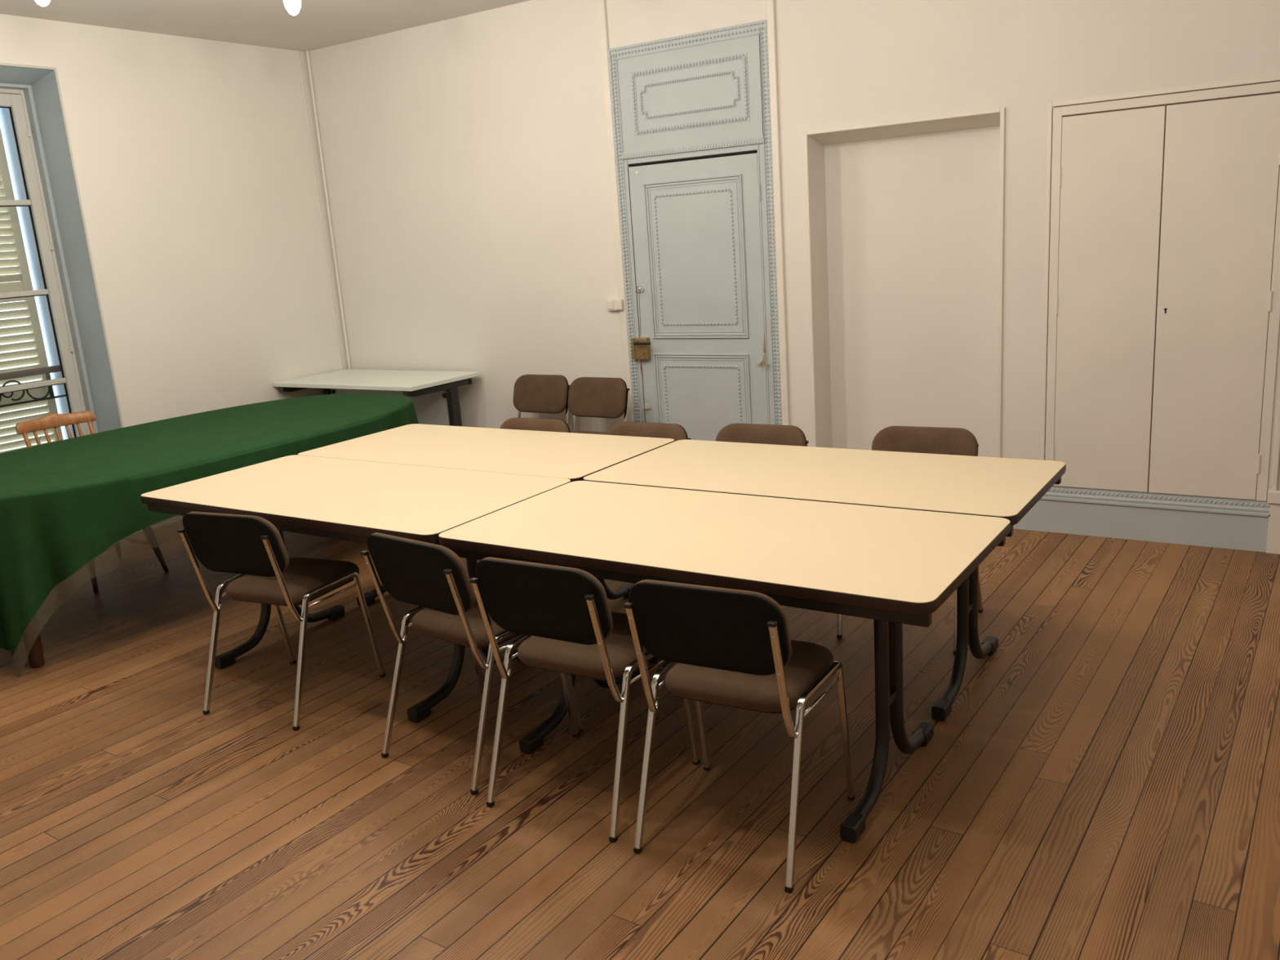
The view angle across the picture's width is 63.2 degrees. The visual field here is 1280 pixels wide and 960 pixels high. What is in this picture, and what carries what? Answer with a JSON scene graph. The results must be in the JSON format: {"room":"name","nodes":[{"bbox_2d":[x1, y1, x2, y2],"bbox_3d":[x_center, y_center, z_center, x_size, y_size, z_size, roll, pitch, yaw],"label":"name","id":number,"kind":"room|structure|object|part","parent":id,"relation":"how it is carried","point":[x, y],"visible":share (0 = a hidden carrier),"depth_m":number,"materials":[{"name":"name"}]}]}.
{"room":"meeting room","nodes":[
{"label":"meeting room","id":0,"kind":"room"},
{"bbox_2d":[0,13,348,427],"bbox_3d":[-4.576,-0.792,5.191,0.740,3.088,8.000,5,16,33],"label":"wall","id":1,"kind":"structure","parent":0,"point":[192,156],"depth_m":6.91,"materials":[{"name":"paint"}]},
{"bbox_2d":[0,62,124,439],"bbox_3d":[-4.007,-0.951,6.036,0.743,2.726,1.403,5,16,33],"label":"window","id":2,"kind":"structure","parent":1,"relation":"in","point":[47,202],"depth_m":6.43,"materials":[{"name":"paint"}]},
{"bbox_3d":[-4.074,-0.573,6.189,0.050,0.040,1.290,5,16,33],"label":"handrail","id":3,"kind":"part","parent":2,"relation":"part of","materials":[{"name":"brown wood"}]},
{"bbox_2d":[0,127,63,453],"bbox_3d":[-4.033,-0.979,6.429,0.037,2.560,0.615,5,16,33],"label":"shutter","id":4,"kind":"object","parent":2,"relation":"attached to","point":[10,225],"visible":0.57,"depth_m":6.57,"materials":[{"name":"paint"}]},
{"bbox_3d":[-4.068,-0.494,6.208,0.050,0.204,1.290,5,16,33],"label":"balcony railing","id":5,"kind":"part","parent":2,"relation":"part of","materials":[{"name":"black metal"}]},
{"bbox_3d":[-3.987,-0.909,6.034,0.055,2.642,1.321,5,16,33],"label":"frame","id":6,"kind":"part","parent":2,"relation":"part of","materials":[{"name":"paint"}]},
{"bbox_2d":[297,50,351,369],"bbox_3d":[-2.318,-1.590,7.850,0.083,3.088,0.021,-14,17,-36],"label":"trim","id":7,"kind":"structure","parent":1,"relation":"attached to","point":[307,51],"depth_m":7.74,"materials":[{"name":"paint"}]},
{"bbox_2d":[0,0,530,52],"bbox_3d":[-1.197,-2.010,2.320,9.340,0.150,8.200,5,16,33],"label":"ceiling","id":8,"kind":"structure","parent":0,"point":[318,24],"depth_m":6.36,"materials":[{"name":"paint"}]},
{"bbox_2d":[35,0,50,6],"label":"ceiling lamp","id":9,"kind":"object","parent":8,"relation":"attached to","point":[42,2],"depth_m":4.51,"materials":[{"name":"paint"}]},
{"bbox_3d":[-2.600,-2.135,4.512,0.081,0.152,0.082,0,14,15],"label":"bulb","id":10,"kind":"part","parent":9,"relation":"part of","materials":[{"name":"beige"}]},
{"bbox_2d":[283,0,301,15],"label":"ceiling lamp","id":11,"kind":"object","parent":8,"relation":"attached to","point":[292,7],"depth_m":5.00,"materials":[{"name":"paint"}]},
{"bbox_3d":[-1.678,-2.322,5.017,0.081,0.152,0.082,0,14,15],"label":"bulb","id":12,"kind":"part","parent":11,"relation":"part of","materials":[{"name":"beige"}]},
{"bbox_2d":[0,528,1279,959],"bbox_3d":[-0.976,1.116,3.070,9.340,0.120,8.200,5,16,33],"label":"floor","id":13,"kind":"structure","parent":0,"point":[1103,783],"depth_m":3.19,"materials":[{"name":"brown wood"}]},
{"bbox_2d":[27,633,44,668],"bbox_3d":[-2.387,0.141,5.641,1.406,0.768,2.706,5,16,33],"label":"table","id":14,"kind":"object","parent":13,"relation":"on","point":[36,657],"visible":0.16,"depth_m":4.53,"materials":[{"name":"brown wood"}]},
{"bbox_2d":[0,393,418,677],"bbox_3d":[-2.385,0.151,5.642,1.489,0.803,2.966,5,16,33],"label":"tablecloth","id":15,"kind":"object","parent":14,"relation":"on","point":[73,510],"visible":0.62,"depth_m":4.70,"materials":[{"name":"green fabric"}]},
{"bbox_2d":[14,410,168,593],"bbox_3d":[-3.033,0.092,5.761,0.631,0.902,0.430,7,17,38],"label":"chair","id":16,"kind":"object","parent":13,"relation":"on","point":[51,420],"visible":0.2,"depth_m":5.81,"materials":[{"name":"brown wood"}]},
{"bbox_3d":[-3.282,-0.334,5.838,0.068,0.077,0.416,7,17,38],"label":"crest rail","id":17,"kind":"part","parent":16,"relation":"part of","materials":[{"name":"brown wood"}]},
{"bbox_3d":[-2.934,0.379,5.538,0.047,0.437,0.160,-10,15,-22],"label":"leg","id":18,"kind":"part","parent":16,"relation":"part of","materials":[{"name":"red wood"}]},
{"bbox_3d":[-2.727,0.303,5.791,0.158,0.437,0.047,-1,14,12],"label":"leg","id":19,"kind":"part","parent":16,"relation":"part of","materials":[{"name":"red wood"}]},
{"bbox_2d":[177,511,385,730],"bbox_3d":[-1.369,0.451,3.996,0.487,0.793,0.526,2,15,25],"label":"chair","id":20,"kind":"object","parent":13,"relation":"on","point":[251,547],"visible":1,"depth_m":3.82,"materials":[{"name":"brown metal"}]},
{"bbox_3d":[-1.619,0.634,3.986,0.023,0.459,0.210,3,15,26],"label":"leg","id":21,"kind":"part","parent":20,"relation":"part of","materials":[{"name":"silver metal"}]},
{"bbox_3d":[-1.474,0.233,3.748,0.434,0.238,0.074,2,15,25],"label":"panel","id":22,"kind":"part","parent":20,"relation":"part of","materials":[{"name":"brown fabric"}]},
{"bbox_3d":[-1.560,0.374,4.104,0.018,0.021,0.178,1,14,21],"label":"seat rail","id":23,"kind":"part","parent":20,"relation":"part of","materials":[{"name":"silver metal"}]},
{"bbox_3d":[-1.466,0.229,3.764,0.436,0.240,0.090,2,15,25],"label":"backrest","id":24,"kind":"part","parent":20,"relation":"part of","materials":[{"name":"brown fabric"}]},
{"bbox_3d":[-1.495,0.552,4.285,0.019,0.460,0.116,1,15,22],"label":"leg","id":25,"kind":"part","parent":20,"relation":"part of","materials":[{"name":"silver metal"}]},
{"bbox_3d":[-1.346,0.382,4.039,0.406,0.056,0.398,2,15,25],"label":"seat","id":26,"kind":"part","parent":20,"relation":"part of","materials":[{"name":"brown fabric"}]},
{"bbox_3d":[-1.344,0.412,4.046,0.389,0.010,0.375,2,15,25],"label":"seat","id":27,"kind":"part","parent":20,"relation":"part of","materials":[{"name":"brown fabric"}]},
{"bbox_3d":[-1.225,0.650,3.805,0.023,0.459,0.210,2,15,23],"label":"leg","id":28,"kind":"part","parent":20,"relation":"part of","materials":[{"name":"silver metal"}]},
{"bbox_3d":[-1.157,0.390,3.918,0.018,0.021,0.178,3,15,28],"label":"seat rail","id":29,"kind":"part","parent":20,"relation":"part of","materials":[{"name":"silver metal"}]},
{"bbox_3d":[-1.156,0.434,3.919,0.010,0.013,0.263,3,15,27],"label":"rail","id":30,"kind":"part","parent":20,"relation":"part of","materials":[{"name":"silver metal"}]},
{"bbox_3d":[-1.074,0.569,4.091,0.019,0.460,0.116,3,15,28],"label":"leg","id":31,"kind":"part","parent":20,"relation":"part of","materials":[{"name":"silver metal"}]},
{"bbox_2d":[140,454,570,722],"bbox_3d":[-1.141,0.394,4.260,1.674,0.749,0.798,5,16,33],"label":"meeting table","id":32,"kind":"object","parent":13,"relation":"on","point":[340,499],"visible":0.68,"depth_m":4.05,"materials":[{"name":"beige laminate"}]},
{"bbox_3d":[-1.713,0.421,4.432,0.041,0.680,0.279,5,16,33],"label":"leg","id":33,"kind":"part","parent":32,"relation":"part of","materials":[{"name":"black paint"}]},
{"bbox_3d":[-1.356,0.165,3.899,1.642,0.040,0.028,5,16,33],"label":"long rail","id":34,"kind":"part","parent":32,"relation":"part of","materials":[{"name":"black paint"}]},
{"bbox_3d":[-1.520,0.338,4.719,0.041,0.680,0.279,5,16,33],"label":"leg","id":35,"kind":"part","parent":32,"relation":"part of","materials":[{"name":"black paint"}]},
{"bbox_3d":[-0.759,0.502,3.813,0.041,0.680,0.279,5,16,33],"label":"leg","id":36,"kind":"part","parent":32,"relation":"part of","materials":[{"name":"black paint"}]},
{"bbox_3d":[-0.566,0.419,4.100,0.041,0.680,0.279,5,16,33],"label":"leg","id":37,"kind":"part","parent":32,"relation":"part of","materials":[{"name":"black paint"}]},
{"bbox_2d":[273,368,479,426],"bbox_3d":[-1.853,-0.347,7.477,1.380,0.787,0.670,5,16,33],"label":"desk","id":38,"kind":"object","parent":13,"relation":"on","point":[434,394],"visible":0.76,"depth_m":7.25,"materials":[{"name":"laminate"}]},
{"bbox_3d":[-2.317,-0.406,7.906,0.044,0.665,0.085,5,16,33],"label":"leg","id":39,"kind":"part","parent":38,"relation":"part of","materials":[{"name":"black paint"}]},
{"bbox_3d":[-1.804,-0.474,7.536,1.200,0.400,0.018,5,16,33],"label":"modesty panel","id":40,"kind":"part","parent":38,"relation":"part of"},
{"bbox_3d":[-1.271,-0.317,7.227,0.044,0.665,0.085,5,16,33],"label":"leg","id":41,"kind":"part","parent":38,"relation":"part of","materials":[{"name":"black paint"}]},
{"bbox_2d":[360,532,582,795],"bbox_3d":[-0.559,0.516,3.485,0.487,0.793,0.526,7,17,38],"label":"chair","id":42,"kind":"object","parent":13,"relation":"on","point":[433,578],"visible":0.84,"depth_m":3.29,"materials":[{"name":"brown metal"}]},
{"bbox_3d":[-0.814,0.685,3.540,0.023,0.459,0.210,7,18,40],"label":"leg","id":43,"kind":"part","parent":42,"relation":"part of","materials":[{"name":"silver metal"}]},
{"bbox_3d":[-0.708,0.295,3.265,0.434,0.238,0.074,7,17,38],"label":"panel","id":44,"kind":"part","parent":42,"relation":"part of","materials":[{"name":"brown fabric"}]},
{"bbox_3d":[-0.715,0.427,3.634,0.018,0.021,0.178,6,16,35],"label":"seat rail","id":45,"kind":"part","parent":42,"relation":"part of","materials":[{"name":"silver metal"}]},
{"bbox_3d":[-0.697,0.291,3.279,0.436,0.240,0.090,7,17,38],"label":"backrest","id":46,"kind":"part","parent":42,"relation":"part of","materials":[{"name":"brown fabric"}]},
{"bbox_3d":[-0.523,0.448,3.520,0.406,0.056,0.398,7,17,38],"label":"seat","id":47,"kind":"part","parent":42,"relation":"part of","materials":[{"name":"brown fabric"}]},
{"bbox_3d":[-0.521,0.479,3.528,0.389,0.010,0.375,7,17,38],"label":"seat","id":48,"kind":"part","parent":42,"relation":"part of","materials":[{"name":"brown fabric"}]},
{"bbox_3d":[-0.618,0.607,3.798,0.019,0.460,0.116,6,17,35],"label":"leg","id":49,"kind":"part","parent":42,"relation":"part of","materials":[{"name":"silver metal"}]},
{"bbox_3d":[-0.476,0.725,3.271,0.023,0.459,0.210,6,17,37],"label":"leg","id":50,"kind":"part","parent":42,"relation":"part of","materials":[{"name":"silver metal"}]},
{"bbox_3d":[-0.371,0.513,3.360,0.010,0.013,0.263,8,18,41],"label":"rail","id":51,"kind":"part","parent":42,"relation":"part of","materials":[{"name":"silver metal"}]},
{"bbox_3d":[-0.369,0.468,3.359,0.018,0.021,0.178,8,18,42],"label":"seat rail","id":52,"kind":"part","parent":42,"relation":"part of","materials":[{"name":"silver metal"}]},
{"bbox_3d":[-0.257,0.650,3.511,0.019,0.460,0.116,8,18,41],"label":"leg","id":53,"kind":"part","parent":42,"relation":"part of","materials":[{"name":"silver metal"}]},
{"bbox_2d":[297,423,674,606],"bbox_3d":[-0.711,0.210,4.897,1.666,0.749,0.782,5,16,33],"label":"meeting table","id":54,"kind":"object","parent":13,"relation":"on","point":[573,456],"visible":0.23,"depth_m":4.74,"materials":[{"name":"beige laminate"}]},
{"bbox_3d":[-1.283,0.237,5.069,0.041,0.680,0.279,5,16,33],"label":"leg","id":55,"kind":"part","parent":54,"relation":"part of","materials":[{"name":"black paint"}]},
{"bbox_3d":[-0.136,0.236,4.737,0.041,0.680,0.279,5,16,33],"label":"leg","id":56,"kind":"part","parent":54,"relation":"part of","materials":[{"name":"black paint"}]},
{"bbox_2d":[499,417,570,432],"bbox_3d":[-0.611,0.133,5.098,0.487,0.793,0.526,4,16,32],"label":"chair","id":57,"kind":"object","parent":13,"relation":"on","point":[522,424],"visible":0.09,"depth_m":5.16,"materials":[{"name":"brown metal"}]},
{"bbox_2d":[513,374,569,424],"bbox_3d":[-0.735,-0.252,6.737,0.487,0.793,0.526,5,16,33],"label":"chair","id":58,"kind":"object","parent":13,"relation":"on","point":[536,393],"visible":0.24,"depth_m":6.80,"materials":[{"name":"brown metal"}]},
{"bbox_3d":[-0.640,-0.568,6.840,0.434,0.238,0.074,5,16,33],"label":"panel","id":59,"kind":"part","parent":58,"relation":"part of","materials":[{"name":"brown fabric"}]},
{"bbox_2d":[469,556,700,842],"bbox_3d":[-0.162,0.563,3.176,0.487,0.793,0.526,4,16,31],"label":"chair","id":60,"kind":"object","parent":13,"relation":"on","point":[566,621],"visible":0.92,"depth_m":2.99,"materials":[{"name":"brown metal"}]},
{"bbox_3d":[-0.417,0.739,3.196,0.023,0.459,0.210,5,16,32],"label":"leg","id":61,"kind":"part","parent":60,"relation":"part of","materials":[{"name":"silver metal"}]},
{"bbox_3d":[-0.343,0.524,3.307,0.010,0.013,0.263,3,15,28],"label":"rail","id":62,"kind":"part","parent":60,"relation":"part of","materials":[{"name":"silver metal"}]},
{"bbox_3d":[-0.339,0.479,3.304,0.018,0.021,0.178,3,15,27],"label":"seat rail","id":63,"kind":"part","parent":60,"relation":"part of","materials":[{"name":"silver metal"}]},
{"bbox_3d":[-0.288,0.343,2.940,0.434,0.238,0.074,4,16,31],"label":"panel","id":64,"kind":"part","parent":60,"relation":"part of","materials":[{"name":"brown fabric"}]},
{"bbox_3d":[-0.279,0.339,2.955,0.436,0.240,0.090,4,16,31],"label":"backrest","id":65,"kind":"part","parent":60,"relation":"part of","materials":[{"name":"brown fabric"}]},
{"bbox_3d":[-0.259,0.658,3.478,0.019,0.460,0.116,3,15,28],"label":"leg","id":66,"kind":"part","parent":60,"relation":"part of","materials":[{"name":"silver metal"}]},
{"bbox_3d":[-0.131,0.524,3.223,0.389,0.010,0.375,4,16,31],"label":"seat","id":67,"kind":"part","parent":60,"relation":"part of","materials":[{"name":"brown fabric"}]},
{"bbox_3d":[-0.134,0.494,3.216,0.406,0.056,0.398,4,16,31],"label":"seat","id":68,"kind":"part","parent":60,"relation":"part of","materials":[{"name":"brown fabric"}]},
{"bbox_3d":[-0.046,0.766,2.973,0.023,0.459,0.210,4,15,29],"label":"leg","id":69,"kind":"part","parent":60,"relation":"part of","materials":[{"name":"silver metal"}]},
{"bbox_3d":[0.041,0.507,3.076,0.018,0.021,0.178,5,16,34],"label":"seat rail","id":70,"kind":"part","parent":60,"relation":"part of","materials":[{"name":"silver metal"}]},
{"bbox_3d":[0.040,0.552,3.077,0.010,0.013,0.263,5,16,33],"label":"rail","id":71,"kind":"part","parent":60,"relation":"part of","materials":[{"name":"silver metal"}]},
{"bbox_3d":[0.137,0.687,3.240,0.019,0.460,0.116,5,16,34],"label":"leg","id":72,"kind":"part","parent":60,"relation":"part of","materials":[{"name":"silver metal"}]},
{"bbox_2d":[568,377,629,435],"bbox_3d":[-0.353,-0.202,6.420,0.487,0.793,0.526,5,16,34],"label":"chair","id":73,"kind":"object","parent":13,"relation":"on","point":[588,397],"visible":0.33,"depth_m":6.48,"materials":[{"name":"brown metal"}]},
{"bbox_3d":[-0.392,-0.241,6.356,0.406,0.056,0.398,5,16,34],"label":"seat","id":74,"kind":"part","parent":73,"relation":"part of","materials":[{"name":"brown fabric"}]},
{"bbox_3d":[-0.265,-0.514,6.507,0.436,0.240,0.090,5,16,34],"label":"backrest","id":75,"kind":"part","parent":73,"relation":"part of","materials":[{"name":"brown fabric"}]},
{"bbox_3d":[-0.255,-0.519,6.521,0.434,0.238,0.074,5,16,34],"label":"panel","id":76,"kind":"part","parent":73,"relation":"part of","materials":[{"name":"brown fabric"}]},
{"bbox_2d":[607,421,690,441],"bbox_3d":[-0.053,0.172,4.771,0.487,0.793,0.526,5,16,32],"label":"chair","id":77,"kind":"object","parent":13,"relation":"on","point":[676,432],"visible":0.09,"depth_m":4.83,"materials":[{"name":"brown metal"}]},
{"bbox_3d":[0.040,-0.144,4.875,0.434,0.238,0.074,5,16,32],"label":"panel","id":78,"kind":"part","parent":77,"relation":"part of","materials":[{"name":"brown fabric"}]},
{"bbox_2d":[438,480,1010,843],"bbox_3d":[0.251,0.513,3.353,1.644,0.749,0.790,5,16,33],"label":"meeting table","id":79,"kind":"object","parent":13,"relation":"on","point":[893,567],"visible":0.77,"depth_m":3.08,"materials":[{"name":"beige laminate"}]},
{"bbox_3d":[-0.320,0.540,3.526,0.041,0.680,0.279,5,16,33],"label":"leg","id":80,"kind":"part","parent":79,"relation":"part of","materials":[{"name":"black paint"}]},
{"bbox_3d":[-0.128,0.458,3.812,0.041,0.680,0.279,5,16,33],"label":"leg","id":81,"kind":"part","parent":79,"relation":"part of","materials":[{"name":"black paint"}]},
{"bbox_3d":[0.039,0.283,2.996,1.612,0.040,0.028,5,16,33],"label":"long rail","id":82,"kind":"part","parent":79,"relation":"part of","materials":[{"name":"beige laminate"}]},
{"bbox_3d":[0.634,0.621,2.907,0.041,0.680,0.279,5,16,33],"label":"leg","id":83,"kind":"part","parent":79,"relation":"part of","materials":[{"name":"black paint"}]},
{"bbox_3d":[0.827,0.539,3.193,0.041,0.680,0.279,5,16,33],"label":"leg","id":84,"kind":"part","parent":79,"relation":"part of","materials":[{"name":"black paint"}]},
{"bbox_3d":[0.419,0.121,3.561,1.612,0.040,0.028,5,16,33],"label":"long rail","id":85,"kind":"part","parent":79,"relation":"part of","materials":[{"name":"black metal"}]},
{"bbox_2d":[623,579,855,893],"bbox_3d":[0.283,0.598,2.900,0.487,0.793,0.526,3,15,29],"label":"chair","id":86,"kind":"object","parent":13,"relation":"on","point":[730,647],"visible":1,"depth_m":2.72,"materials":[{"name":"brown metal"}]},
{"bbox_3d":[0.029,0.776,2.909,0.023,0.459,0.210,4,16,30],"label":"leg","id":87,"kind":"part","parent":86,"relation":"part of","materials":[{"name":"silver metal"}]},
{"bbox_3d":[0.097,0.560,3.023,0.010,0.013,0.263,3,15,26],"label":"rail","id":88,"kind":"part","parent":86,"relation":"part of","materials":[{"name":"silver metal"}]},
{"bbox_3d":[0.100,0.516,3.021,0.018,0.021,0.178,2,15,25],"label":"seat rail","id":89,"kind":"part","parent":86,"relation":"part of","materials":[{"name":"silver metal"}]},
{"bbox_3d":[0.176,0.695,3.197,0.019,0.460,0.116,3,15,26],"label":"leg","id":90,"kind":"part","parent":86,"relation":"part of","materials":[{"name":"silver metal"}]},
{"bbox_3d":[0.164,0.379,2.659,0.434,0.238,0.074,3,15,29],"label":"panel","id":91,"kind":"part","parent":86,"relation":"part of","materials":[{"name":"brown fabric"}]},
{"bbox_3d":[0.173,0.374,2.674,0.436,0.240,0.090,3,15,29],"label":"backrest","id":92,"kind":"part","parent":86,"relation":"part of","materials":[{"name":"brown fabric"}]},
{"bbox_3d":[0.312,0.559,2.948,0.389,0.010,0.375,3,15,29],"label":"seat","id":93,"kind":"part","parent":86,"relation":"part of","materials":[{"name":"brown fabric"}]},
{"bbox_3d":[0.310,0.529,2.941,0.405,0.056,0.398,3,15,29],"label":"seat","id":94,"kind":"part","parent":86,"relation":"part of","materials":[{"name":"brown fabric"}]},
{"bbox_3d":[0.409,0.800,2.700,0.023,0.459,0.210,3,15,27],"label":"leg","id":95,"kind":"part","parent":86,"relation":"part of","materials":[{"name":"silver metal"}]},
{"bbox_3d":[0.489,0.540,2.807,0.018,0.021,0.178,5,16,32],"label":"seat rail","id":96,"kind":"part","parent":86,"relation":"part of","materials":[{"name":"silver metal"}]},
{"bbox_3d":[0.489,0.584,2.808,0.010,0.013,0.263,4,16,31],"label":"rail","id":97,"kind":"part","parent":86,"relation":"part of","materials":[{"name":"silver metal"}]},
{"bbox_3d":[0.581,0.719,2.974,0.019,0.460,0.116,4,16,32],"label":"leg","id":98,"kind":"part","parent":86,"relation":"part of","materials":[{"name":"silver metal"}]},
{"bbox_2d":[715,422,808,446],"bbox_3d":[0.451,0.193,4.536,0.487,0.793,0.526,4,16,32],"label":"chair","id":99,"kind":"object","parent":13,"relation":"on","point":[788,435],"visible":0.14,"depth_m":4.61,"materials":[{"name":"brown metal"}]},
{"bbox_2d":[582,439,1066,720],"bbox_3d":[0.683,0.328,3.996,1.640,0.749,0.776,5,16,33],"label":"meeting table","id":100,"kind":"object","parent":13,"relation":"on","point":[1007,488],"visible":0.61,"depth_m":3.77,"materials":[{"name":"beige laminate"}]},
{"bbox_3d":[1.065,0.436,3.550,0.041,0.680,0.279,5,16,33],"label":"leg","id":101,"kind":"part","parent":100,"relation":"part of","materials":[{"name":"black paint"}]},
{"bbox_3d":[1.258,0.354,3.836,0.041,0.680,0.279,5,16,33],"label":"leg","id":102,"kind":"part","parent":100,"relation":"part of","materials":[{"name":"black paint"}]},
{"bbox_3d":[0.475,0.097,3.644,1.608,0.040,0.028,5,16,33],"label":"long rail","id":103,"kind":"part","parent":100,"relation":"part of","materials":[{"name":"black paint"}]},
{"bbox_3d":[0.847,-0.062,4.198,1.608,0.040,0.028,5,16,33],"label":"long rail","id":104,"kind":"part","parent":100,"relation":"part of","materials":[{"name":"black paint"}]},
{"bbox_2d":[836,426,983,654],"bbox_3d":[1.102,0.220,4.231,0.487,0.793,0.526,4,16,30],"label":"chair","id":105,"kind":"object","parent":13,"relation":"on","point":[929,440],"visible":0.22,"depth_m":4.30,"materials":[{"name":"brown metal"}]},
{"bbox_3d":[0.825,0.400,4.234,0.019,0.460,0.116,5,16,33],"label":"leg","id":106,"kind":"part","parent":105,"relation":"part of","materials":[{"name":"silver metal"}]},
{"bbox_3d":[1.178,-0.093,4.325,0.436,0.240,0.090,4,16,30],"label":"backrest","id":107,"kind":"part","parent":105,"relation":"part of","materials":[{"name":"brown fabric"}]},
{"bbox_3d":[1.187,-0.097,4.340,0.434,0.238,0.074,4,16,30],"label":"panel","id":108,"kind":"part","parent":105,"relation":"part of","materials":[{"name":"brown fabric"}]},
{"bbox_3d":[1.226,0.427,4.003,0.019,0.460,0.116,3,15,27],"label":"leg","id":109,"kind":"part","parent":105,"relation":"part of","materials":[{"name":"silver metal"}]},
{"bbox_3d":[1.378,0.350,4.290,0.023,0.459,0.210,4,16,31],"label":"leg","id":110,"kind":"part","parent":105,"relation":"part of","materials":[{"name":"silver metal"}]},
{"bbox_2d":[308,0,1279,502],"bbox_3d":[1.270,-1.353,5.805,8.300,3.088,0.400,5,16,33],"label":"wall","id":111,"kind":"structure","parent":0,"point":[465,157],"depth_m":5.92,"materials":[{"name":"paint"}]},
{"bbox_2d":[606,298,622,311],"bbox_3d":[-0.156,-1.105,6.558,0.128,0.075,0.048,5,16,33],"label":"light switch","id":112,"kind":"object","parent":111,"relation":"attached to","point":[612,304],"visible":1,"depth_m":6.55,"materials":[{"name":"plastic"}]},
{"bbox_2d":[596,0,634,422],"bbox_3d":[-0.132,-1.413,6.470,0.056,3.088,0.022,5,16,33],"label":"trim","id":113,"kind":"structure","parent":111,"relation":"attached to","point":[602,12],"depth_m":6.38,"materials":[{"name":"paint"}]},
{"bbox_2d":[607,19,782,440],"bbox_3d":[0.330,-1.042,6.213,1.046,3.024,0.106,5,16,33],"label":"door","id":114,"kind":"structure","parent":111,"relation":"in","point":[698,237],"depth_m":6.13,"materials":[{"name":"grey paint"}]},
{"bbox_3d":[0.016,-0.847,6.447,0.128,0.016,0.051,5,16,33],"label":"handle","id":115,"kind":"part","parent":114,"relation":"part of","materials":[{"name":"black plastic"}]},
{"bbox_3d":[0.272,-2.183,5.968,0.955,0.576,0.016,5,16,33],"label":"overdoor panel","id":116,"kind":"part","parent":114,"relation":"part of","materials":[{"name":"grey paint"}]},
{"bbox_2d":[755,333,772,370],"bbox_3d":[0.719,-0.744,6.073,0.113,0.222,0.018,5,16,33],"label":"cord tassel","id":117,"kind":"object","parent":114,"relation":"hanging from","point":[764,360],"visible":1,"depth_m":6.07,"materials":[{"name":"beige fabric"}]},
{"bbox_2d":[766,0,790,425],"bbox_3d":[0.786,-1.335,5.874,0.042,3.088,0.022,5,16,33],"label":"trim","id":118,"kind":"structure","parent":111,"relation":"attached to","point":[771,12],"depth_m":5.82,"materials":[{"name":"paint"}]},
{"bbox_2d":[803,106,1004,457],"bbox_3d":[1.406,-0.821,5.610,1.065,2.130,0.014,5,16,33],"label":"trim","id":119,"kind":"structure","parent":111,"relation":"attached to","point":[1002,110],"depth_m":5.40,"materials":[{"name":"paint"}]},
{"bbox_2d":[1013,486,1270,551],"bbox_3d":[2.426,0.179,5.201,1.232,0.240,0.030,5,16,33],"label":"baseboard","id":120,"kind":"structure","parent":111,"relation":"attached to","point":[1215,522],"depth_m":5.13,"materials":[{"name":"grey paint"}]},
{"bbox_3d":[2.417,0.078,5.172,1.228,0.022,0.010,5,16,33],"label":"rope moulding","id":121,"kind":"part","parent":120,"relation":"part of","materials":[{"name":"grey paint"}]},
{"bbox_2d":[1040,74,1279,501],"bbox_3d":[2.433,-0.851,4.907,1.017,1.887,0.020,5,16,33],"label":"closet","id":122,"kind":"object","parent":111,"relation":"attached to","point":[1162,288],"visible":0.94,"depth_m":4.88,"materials":[{"name":"paint"}]},
{"bbox_3d":[2.254,-0.832,5.037,0.440,1.806,0.012,5,16,33],"label":"door","id":123,"kind":"part","parent":122,"relation":"part of","materials":[{"name":"paint"}]},
{"bbox_3d":[2.632,-0.799,4.792,0.454,1.806,0.012,5,16,33],"label":"door","id":124,"kind":"part","parent":122,"relation":"part of","materials":[{"name":"paint"}]},
{"bbox_2d":[1266,376,1279,554],"bbox_3d":[2.892,-1.153,4.495,0.155,3.088,0.045,5,16,33],"label":"trim","id":125,"kind":"structure","parent":111,"relation":"attached to","point":[1273,546],"depth_m":4.81,"materials":[{"name":"paint"}]}
]}

